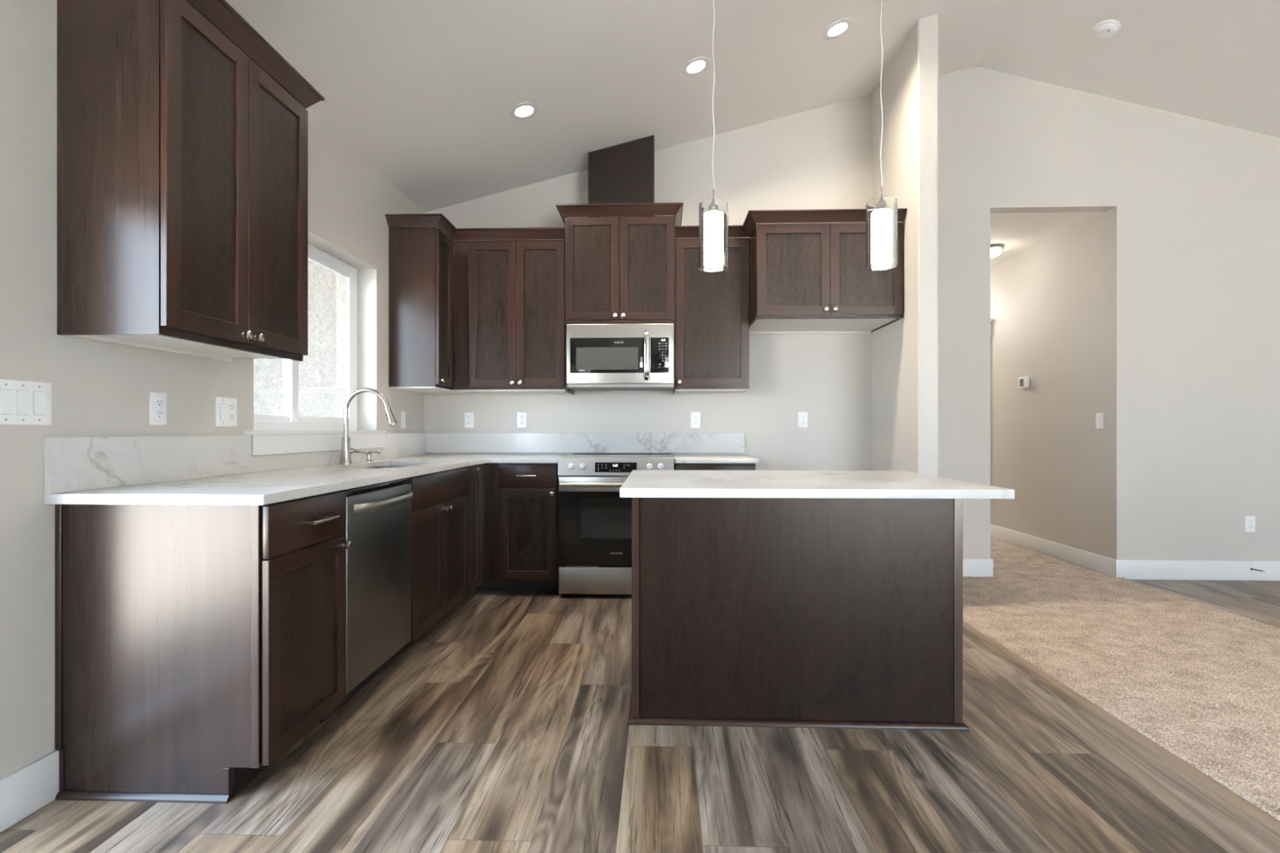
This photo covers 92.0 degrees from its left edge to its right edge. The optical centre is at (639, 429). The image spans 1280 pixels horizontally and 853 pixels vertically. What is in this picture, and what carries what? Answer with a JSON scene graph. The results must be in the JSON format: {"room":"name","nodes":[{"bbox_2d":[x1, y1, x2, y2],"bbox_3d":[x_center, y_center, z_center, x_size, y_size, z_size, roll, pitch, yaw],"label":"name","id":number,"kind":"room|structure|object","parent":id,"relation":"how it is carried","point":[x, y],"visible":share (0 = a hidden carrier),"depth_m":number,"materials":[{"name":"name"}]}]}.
{"room":"kitchen","nodes":[
{"label":"kitchen","id":0,"kind":"room"},
{"bbox_2d":[0,0,424,779],"bbox_3d":[-1.898,-0.283,0.144,0.160,2.772,9.458,0,0,2],"label":"wall","id":1,"kind":"structure","parent":0,"point":[100,388],"depth_m":1.84,"materials":[{"name":"beige paint"}]},
{"bbox_2d":[0,378,51,425],"bbox_3d":[-1.757,-0.077,1.758,0.010,0.125,0.168,0,0,2],"label":"switch","id":2,"kind":"object","parent":1,"relation":"attached to","point":[21,402],"visible":1,"depth_m":1.76,"materials":[{"name":"white plastic"}]},
{"bbox_2d":[0,750,59,832],"bbox_3d":[-1.755,1.033,1.747,0.014,0.141,0.222,0,0,2],"label":"baseboard","id":3,"kind":"structure","parent":1,"relation":"attached to","point":[24,791],"depth_m":1.76,"materials":[{"name":"white paint"}]},
{"bbox_2d":[149,391,166,425],"bbox_3d":[-1.741,-0.077,2.234,0.008,0.118,0.072,0,0,2],"label":"outlet","id":4,"kind":"object","parent":1,"relation":"attached to","point":[157,401],"visible":1,"depth_m":2.23,"materials":[{"name":"white plastic"}]},
{"bbox_2d":[155,409,163,418],"bbox_3d":[-1.738,-0.056,2.234,0.002,0.033,0.033,0,0,2],"label":"receptacle","id":5,"kind":"object","parent":4,"relation":"attached to","point":[158,413],"depth_m":2.23,"materials":[{"name":"grey plastic"}]},
{"bbox_2d":[155,398,163,407],"bbox_3d":[-1.738,-0.098,2.234,0.002,0.033,0.033,0,0,2],"label":"receptacle","id":6,"kind":"object","parent":4,"relation":"attached to","point":[158,402],"depth_m":2.23,"materials":[{"name":"grey plastic"}]},
{"bbox_2d":[57,0,324,361],"bbox_3d":[-1.555,-0.854,2.228,0.378,1.134,0.858,0,0,2],"label":"upper cabinet","id":7,"kind":"object","parent":1,"relation":"attached to","point":[182,162],"visible":1,"depth_m":1.94,"materials":[{"name":"brown wood"}]},
{"bbox_2d":[215,396,236,426],"bbox_3d":[-1.728,-0.075,2.586,0.010,0.120,0.123,0,0,2],"label":"outlet","id":8,"kind":"object","parent":1,"relation":"attached to","point":[225,407],"visible":1,"depth_m":2.58,"materials":[{"name":"white plastic"}]},
{"bbox_2d":[228,413,234,421],"bbox_3d":[-1.725,-0.054,2.610,0.002,0.033,0.033,0,0,2],"label":"receptacle","id":9,"kind":"object","parent":8,"relation":"attached to","point":[231,415],"depth_m":2.61,"materials":[{"name":"grey plastic"}]},
{"bbox_2d":[228,403,234,411],"bbox_3d":[-1.725,-0.096,2.610,0.002,0.033,0.033,0,0,2],"label":"receptacle","id":10,"kind":"object","parent":8,"relation":"attached to","point":[231,406],"depth_m":2.61,"materials":[{"name":"grey plastic"}]},
{"bbox_2d":[44,432,426,493],"bbox_3d":[-1.698,0.105,3.285,0.019,0.166,2.924,0,0,2],"label":"backsplash","id":11,"kind":"structure","parent":1,"relation":"attached to","point":[71,464],"depth_m":2.24,"materials":[{"name":"white stone"}]},
{"bbox_2d":[253,244,356,430],"bbox_3d":[-1.847,-0.511,3.363,0.035,1.033,1.192,0,0,2],"label":"window","id":12,"kind":"structure","parent":1,"relation":"in","point":[292,421],"depth_m":3.60,"materials":[{"name":"white plastic"}]},
{"bbox_2d":[244,430,386,455],"bbox_3d":[-1.755,0.058,3.365,0.164,0.110,1.325,0,0,2],"label":"trim","id":13,"kind":"structure","parent":1,"relation":"attached to","point":[264,442],"depth_m":3.13,"materials":[{"name":"white paint"}]},
{"bbox_2d":[400,411,405,428],"bbox_3d":[-1.667,-0.069,4.356,0.010,0.120,0.074,0,0,2],"label":"light switch","id":14,"kind":"object","parent":1,"relation":"attached to","point":[402,413],"visible":1,"depth_m":4.34,"materials":[{"name":"white plastic"}]},
{"bbox_2d":[385,213,464,393],"bbox_3d":[-1.480,-0.851,4.403,0.378,1.141,0.674,0,0,2],"label":"upper cabinet","id":15,"kind":"object","parent":1,"relation":"attached to","point":[420,253],"visible":0.98,"depth_m":4.12,"materials":[{"name":"brown wood"}]},
{"bbox_2d":[253,258,346,417],"bbox_3d":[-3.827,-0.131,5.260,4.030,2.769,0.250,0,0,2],"label":"window pane","id":16,"kind":"structure","parent":0,"point":[322,372],"depth_m":5.09,"materials":[{"name":"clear glass"}]},
{"bbox_2d":[0,579,1279,852],"bbox_3d":[2.328,1.133,-0.061,8.600,0.060,9.338,0,0,2],"label":"floor","id":17,"kind":"structure","parent":0,"point":[502,727],"depth_m":1.96,"materials":[{"name":"wood"}]},
{"bbox_2d":[54,490,351,803],"bbox_3d":[-1.405,0.662,2.068,0.688,0.883,0.476,0,0,2],"label":"base cabinet","id":18,"kind":"object","parent":17,"relation":"on","point":[196,645],"visible":0.98,"depth_m":1.85,"materials":[{"name":"brown wood"}]},
{"bbox_2d":[319,477,413,722],"bbox_3d":[-1.362,0.658,2.607,0.681,0.867,0.592,0,0,2],"label":"dishwasher","id":19,"kind":"object","parent":17,"relation":"on","point":[379,515],"visible":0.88,"depth_m":2.53,"materials":[{"name":"silver metal"}]},
{"bbox_2d":[391,466,469,660],"bbox_3d":[-1.364,0.662,3.341,0.682,0.883,0.861,0,0,2],"label":"base cabinet","id":20,"kind":"object","parent":17,"relation":"on","point":[440,502],"visible":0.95,"depth_m":3.26,"materials":[{"name":"brown wood"}]},
{"bbox_2d":[449,462,504,610],"bbox_3d":[-1.303,0.662,4.252,0.742,0.883,0.962,0,0,2],"label":"base cabinet","id":21,"kind":"object","parent":17,"relation":"on","point":[484,488],"visible":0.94,"depth_m":4.11,"materials":[{"name":"brown wood"}]},
{"bbox_2d":[44,432,744,505],"bbox_3d":[-0.486,0.121,3.242,2.446,0.197,2.926,0,0,2],"label":"countertop","id":22,"kind":"structure","parent":21,"relation":"on","point":[200,469],"depth_m":2.54,"materials":[{"name":"white stone"}]},
{"bbox_2d":[338,387,397,464],"bbox_3d":[-1.495,-0.021,3.422,0.320,0.420,0.104,0,0,2],"label":"faucet","id":23,"kind":"object","parent":22,"relation":"on","point":[346,451],"visible":1,"depth_m":3.39,"materials":[{"name":"grey metal"}]},
{"bbox_2d":[364,450,380,462],"bbox_3d":[-1.591,0.156,3.677,0.094,0.065,0.048,0,0,2],"label":"soap dispenser","id":24,"kind":"object","parent":22,"relation":"on","point":[368,456],"visible":0.94,"depth_m":3.67,"materials":[{"name":"grey metal"}]},
{"bbox_2d":[362,466,406,468],"bbox_3d":[-1.395,0.312,3.389,0.426,0.184,0.753,0,0,2],"label":"sink","id":25,"kind":"object","parent":22,"relation":"in","point":[387,466],"visible":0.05,"depth_m":3.74,"materials":[{"name":"silver metal"}]},
{"bbox_2d":[498,462,559,591],"bbox_3d":[-0.729,0.662,4.381,0.394,0.883,0.665,0,0,2],"label":"base cabinet","id":26,"kind":"object","parent":17,"relation":"on","point":[528,492],"visible":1,"depth_m":4.09,"materials":[{"name":"brown wood"}]},
{"bbox_2d":[557,453,674,596],"bbox_3d":[-0.147,0.641,4.320,0.756,0.925,0.709,0,0,2],"label":"range","id":27,"kind":"object","parent":17,"relation":"on","point":[595,522],"visible":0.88,"depth_m":4.04,"materials":[{"name":"silver metal"}]},
{"bbox_2d":[558,475,631,567],"bbox_3d":[-0.150,0.602,4.228,0.750,0.590,0.524,0,0,2],"label":"oven","id":28,"kind":"object","parent":27,"relation":"in","point":[595,522],"depth_m":4.04,"materials":[{"name":"black metal"}]},
{"bbox_2d":[564,453,672,457],"bbox_3d":[-0.144,0.189,4.397,0.748,0.016,0.534,0,0,2],"label":"cooktop","id":29,"kind":"object","parent":27,"relation":"in","point":[571,455],"depth_m":4.28,"materials":[{"name":"black glass"}]},
{"bbox_2d":[674,462,755,470],"bbox_3d":[0.503,0.662,4.339,0.527,0.883,0.665,0,0,2],"label":"base cabinet","id":30,"kind":"object","parent":17,"relation":"on","point":[677,466],"visible":0.07,"depth_m":4.04,"materials":[{"name":"brown wood"}]},
{"bbox_2d":[672,454,758,463],"bbox_3d":[0.510,0.204,4.351,0.546,0.030,0.640,0,0,2],"label":"countertop","id":31,"kind":"structure","parent":30,"relation":"on","point":[678,459],"depth_m":4.04,"materials":[{"name":"white stone"}]},
{"bbox_2d":[626,497,969,730],"bbox_3d":[0.592,0.662,2.596,1.259,0.883,0.614,0,0,2],"label":"base cabinet","id":32,"kind":"object","parent":17,"relation":"on","point":[755,612],"visible":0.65,"depth_m":2.31,"materials":[{"name":"brown wood"}]},
{"bbox_2d":[619,470,1014,498],"bbox_3d":[0.577,0.204,2.433,1.254,0.030,0.907,0,0,2],"label":"countertop","id":33,"kind":"structure","parent":32,"relation":"on","point":[859,484],"depth_m":2.11,"materials":[{"name":"white stone"}]},
{"bbox_2d":[962,576,1279,821],"bbox_3d":[2.568,1.094,0.008,1.672,0.017,9.153,0,0,2],"label":"carpet","id":34,"kind":"object","parent":17,"relation":"on","point":[1199,681],"visible":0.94,"depth_m":2.94,"materials":[{"name":"beige carpet"}]},
{"bbox_2d":[962,620,1279,834],"bbox_3d":[1.696,1.097,-0.383,0.045,0.012,8.312,0,0,2],"label":"trim","id":35,"kind":"structure","parent":17,"relation":"on","point":[1271,822],"depth_m":2.16,"materials":[{"name":"brown"}]},
{"bbox_2d":[225,0,1279,212],"bbox_3d":[2.325,-2.252,-0.001,8.610,1.318,9.458,0,0,2],"label":"ceiling","id":36,"kind":"structure","parent":0,"point":[425,91],"depth_m":3.75,"materials":[{"name":"paint"}]},
{"bbox_2d":[509,102,538,119],"bbox_3d":[-0.696,-1.916,3.716,0.171,0.047,0.176,0,0,2],"label":"recessed light","id":37,"kind":"object","parent":36,"relation":"in","point":[526,110],"visible":1,"depth_m":3.71,"materials":[{"name":"white paint"}]},
{"bbox_2d":[681,57,710,75],"bbox_3d":[0.336,-2.175,3.701,0.171,0.047,0.176,0,0,2],"label":"recessed light","id":38,"kind":"object","parent":36,"relation":"in","point":[695,66],"visible":1,"depth_m":3.69,"materials":[{"name":"white paint"}]},
{"bbox_2d":[698,0,728,272],"bbox_3d":[0.289,-1.399,2.432,0.124,1.529,0.124,0,0,2],"label":"pendant light","id":39,"kind":"object","parent":36,"relation":"hanging from","point":[713,213],"visible":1,"depth_m":2.38,"materials":[{"name":"white glass"}]},
{"bbox_2d":[822,18,853,39],"bbox_3d":[1.177,-2.386,3.682,0.171,0.047,0.176,0,0,2],"label":"recessed light","id":40,"kind":"object","parent":36,"relation":"in","point":[837,28],"visible":1,"depth_m":3.68,"materials":[{"name":"white paint"}]},
{"bbox_2d":[866,0,897,271],"bbox_3d":[0.942,-1.481,2.409,0.124,1.692,0.124,0,0,2],"label":"pendant light","id":41,"kind":"object","parent":36,"relation":"hanging from","point":[882,211],"visible":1,"depth_m":2.36,"materials":[{"name":"white glass"}]},
{"bbox_2d":[1093,19,1120,38],"bbox_3d":[2.987,-2.560,3.954,0.142,0.070,0.144,0,0,2],"label":"smoke detector","id":42,"kind":"object","parent":36,"relation":"attached to","point":[1106,28],"visible":1,"depth_m":3.92,"materials":[{"name":"white plastic"}]},
{"bbox_2d":[424,66,1279,560],"bbox_3d":[2.491,-0.804,4.665,8.300,3.814,0.120,0,0,2],"label":"wall","id":43,"kind":"structure","parent":0,"point":[1191,206],"depth_m":4.59,"materials":[{"name":"beige paint"}]},
{"bbox_2d":[464,412,473,427],"bbox_3d":[-1.309,-0.075,4.731,0.072,0.118,0.008,0,0,2],"label":"outlet","id":44,"kind":"object","parent":43,"relation":"attached to","point":[468,416],"visible":1,"depth_m":4.73,"materials":[{"name":"white plastic"}]},
{"bbox_2d":[451,226,566,393],"bbox_3d":[-0.932,-0.851,4.535,0.826,1.141,0.372,0,0,2],"label":"upper cabinet","id":45,"kind":"object","parent":43,"relation":"attached to","point":[508,326],"visible":0.98,"depth_m":4.39,"materials":[{"name":"brown wood"}]},
{"bbox_2d":[517,412,526,427],"bbox_3d":[-0.902,-0.075,4.717,0.072,0.118,0.008,0,0,2],"label":"outlet","id":46,"kind":"object","parent":43,"relation":"attached to","point":[522,416],"visible":1,"depth_m":4.71,"materials":[{"name":"white plastic"}]},
{"bbox_2d":[426,432,744,453],"bbox_3d":[-0.426,0.099,4.694,2.426,0.152,0.019,0,0,2],"label":"backsplash","id":47,"kind":"structure","parent":43,"relation":"attached to","point":[436,442],"depth_m":4.68,"materials":[{"name":"white stone"}]},
{"bbox_2d":[555,202,683,395],"bbox_3d":[-0.135,-0.912,4.471,0.880,1.290,0.446,0,0,2],"label":"upper cabinet","id":48,"kind":"object","parent":43,"relation":"attached to","point":[620,266],"visible":1,"depth_m":4.29,"materials":[{"name":"brown wood"}]},
{"bbox_2d":[566,323,674,391],"bbox_3d":[-0.131,-0.516,4.458,0.746,0.438,0.469,0,0,2],"label":"microwave","id":49,"kind":"object","parent":48,"relation":"attached to","point":[600,357],"visible":1,"depth_m":4.28,"materials":[{"name":"silver metal"}]},
{"bbox_2d":[587,135,654,217],"bbox_3d":[-0.131,-1.800,4.562,0.474,0.622,0.262,0,0,2],"label":"duct cover","id":50,"kind":"object","parent":48,"relation":"on","point":[624,172],"visible":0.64,"depth_m":4.43,"materials":[{"name":"brown wood"}]},
{"bbox_2d":[690,412,700,427],"bbox_3d":[0.421,-0.075,4.672,0.072,0.118,0.008,0,0,2],"label":"outlet","id":51,"kind":"object","parent":43,"relation":"attached to","point":[695,416],"visible":1,"depth_m":4.67,"materials":[{"name":"white plastic"}]},
{"bbox_2d":[675,225,749,392],"bbox_3d":[0.514,-0.851,4.485,0.524,1.141,0.372,0,0,2],"label":"upper cabinet","id":52,"kind":"object","parent":43,"relation":"attached to","point":[712,309],"visible":0.94,"depth_m":4.35,"materials":[{"name":"brown wood"}]},
{"bbox_2d":[798,412,807,427],"bbox_3d":[1.224,-0.075,4.644,0.072,0.118,0.008,0,0,2],"label":"outlet","id":53,"kind":"object","parent":43,"relation":"attached to","point":[802,416],"visible":1,"depth_m":4.64,"materials":[{"name":"white plastic"}]},
{"bbox_2d":[742,208,906,333],"bbox_3d":[1.221,-1.072,4.315,1.012,0.698,0.664,0,0,2],"label":"upper cabinet","id":54,"kind":"object","parent":43,"relation":"attached to","point":[805,278],"visible":0.98,"depth_m":4.03,"materials":[{"name":"brown wood"}]},
{"bbox_2d":[1115,560,1279,580],"bbox_3d":[5.074,1.033,4.509,3.126,0.141,0.014,0,0,2],"label":"baseboard","id":55,"kind":"structure","parent":43,"relation":"attached to","point":[1126,569],"depth_m":4.54,"materials":[{"name":"white paint"}]},
{"bbox_2d":[1244,515,1255,532],"bbox_3d":[4.476,0.692,4.532,0.072,0.118,0.008,0,0,2],"label":"outlet","id":56,"kind":"object","parent":43,"relation":"attached to","point":[1250,521],"visible":1,"depth_m":4.53,"materials":[{"name":"white plastic"}]},
{"bbox_2d":[1250,567,1266,572],"bbox_3d":[4.494,1.019,4.488,0.020,0.022,0.082,0,0,-33],"label":"door stop","id":57,"kind":"object","parent":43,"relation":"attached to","point":[1264,571],"visible":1,"depth_m":4.49,"materials":[{"name":"silver metal"}]},
{"bbox_2d":[871,14,937,476],"bbox_3d":[1.785,-0.724,4.211,0.121,3.654,0.836,0,0,2],"label":"wall partition","id":58,"kind":"structure","parent":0,"point":[904,351],"depth_m":3.90,"materials":[{"name":"beige paint"}]},
{"bbox_2d":[962,559,993,577],"bbox_3d":[2.167,1.033,4.191,0.885,0.141,0.850,0,0,2],"label":"baseboard","id":59,"kind":"structure","parent":58,"relation":"attached to","point":[971,567],"depth_m":4.59,"materials":[{"name":"white paint"}]},
{"bbox_2d":[990,212,1103,268],"bbox_3d":[3.150,-1.729,6.960,1.157,0.150,4.512,0,0,2],"label":"ceiling","id":60,"kind":"structure","parent":0,"point":[1018,233],"depth_m":5.04,"materials":[{"name":"paint"}]},
{"bbox_2d":[990,244,1004,257],"bbox_3d":[3.183,-1.607,5.593,0.200,0.092,0.200,0,0,2],"label":"flush ceiling light","id":61,"kind":"object","parent":60,"relation":"attached to","point":[995,249],"visible":0.58,"depth_m":5.52,"materials":[{"name":"white glass"}]},
{"bbox_2d":[990,212,1105,556],"bbox_3d":[3.666,-0.275,6.882,0.120,2.757,4.392,0,0,2],"label":"wall","id":62,"kind":"structure","parent":0,"point":[1047,300],"depth_m":5.32,"materials":[{"name":"beige paint"}]},
{"bbox_2d":[990,318,992,336],"bbox_3d":[3.588,-0.014,6.823,0.032,2.235,1.075,0,0,2],"label":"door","id":63,"kind":"structure","parent":62,"relation":"in","point":[991,319],"depth_m":6.31,"materials":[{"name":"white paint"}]},
{"bbox_2d":[1018,376,1030,388],"bbox_3d":[3.551,-0.437,5.711,0.028,0.104,0.140,0,0,2],"label":"thermostat","id":64,"kind":"object","parent":62,"relation":"attached to","point":[1024,382],"visible":1,"depth_m":5.69,"materials":[{"name":"white plastic"}]},
{"bbox_2d":[990,524,1115,577],"bbox_3d":[3.549,1.033,5.447,0.014,0.141,1.757,0,0,2],"label":"baseboard","id":65,"kind":"structure","parent":62,"relation":"attached to","point":[1101,564],"depth_m":5.23,"materials":[{"name":"white paint"}]},
{"bbox_2d":[1096,413,1102,428],"bbox_3d":[3.527,-0.069,4.744,0.010,0.120,0.074,0,0,2],"label":"light switch","id":66,"kind":"object","parent":62,"relation":"attached to","point":[1099,415],"visible":1,"depth_m":4.74,"materials":[{"name":"white plastic"}]},
{"bbox_3d":[3.146,1.133,6.840,0.917,0.060,4.512,0,0,2],"label":"floor","id":67,"kind":"structure","parent":0,"visible":0},
{"bbox_2d":[990,537,1114,577],"bbox_3d":[3.118,1.094,6.032,0.887,0.017,2.928,0,0,2],"label":"carpet","id":68,"kind":"object","parent":67,"relation":"on","point":[1011,560],"visible":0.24,"depth_m":4.96,"materials":[{"name":"beige carpet"}]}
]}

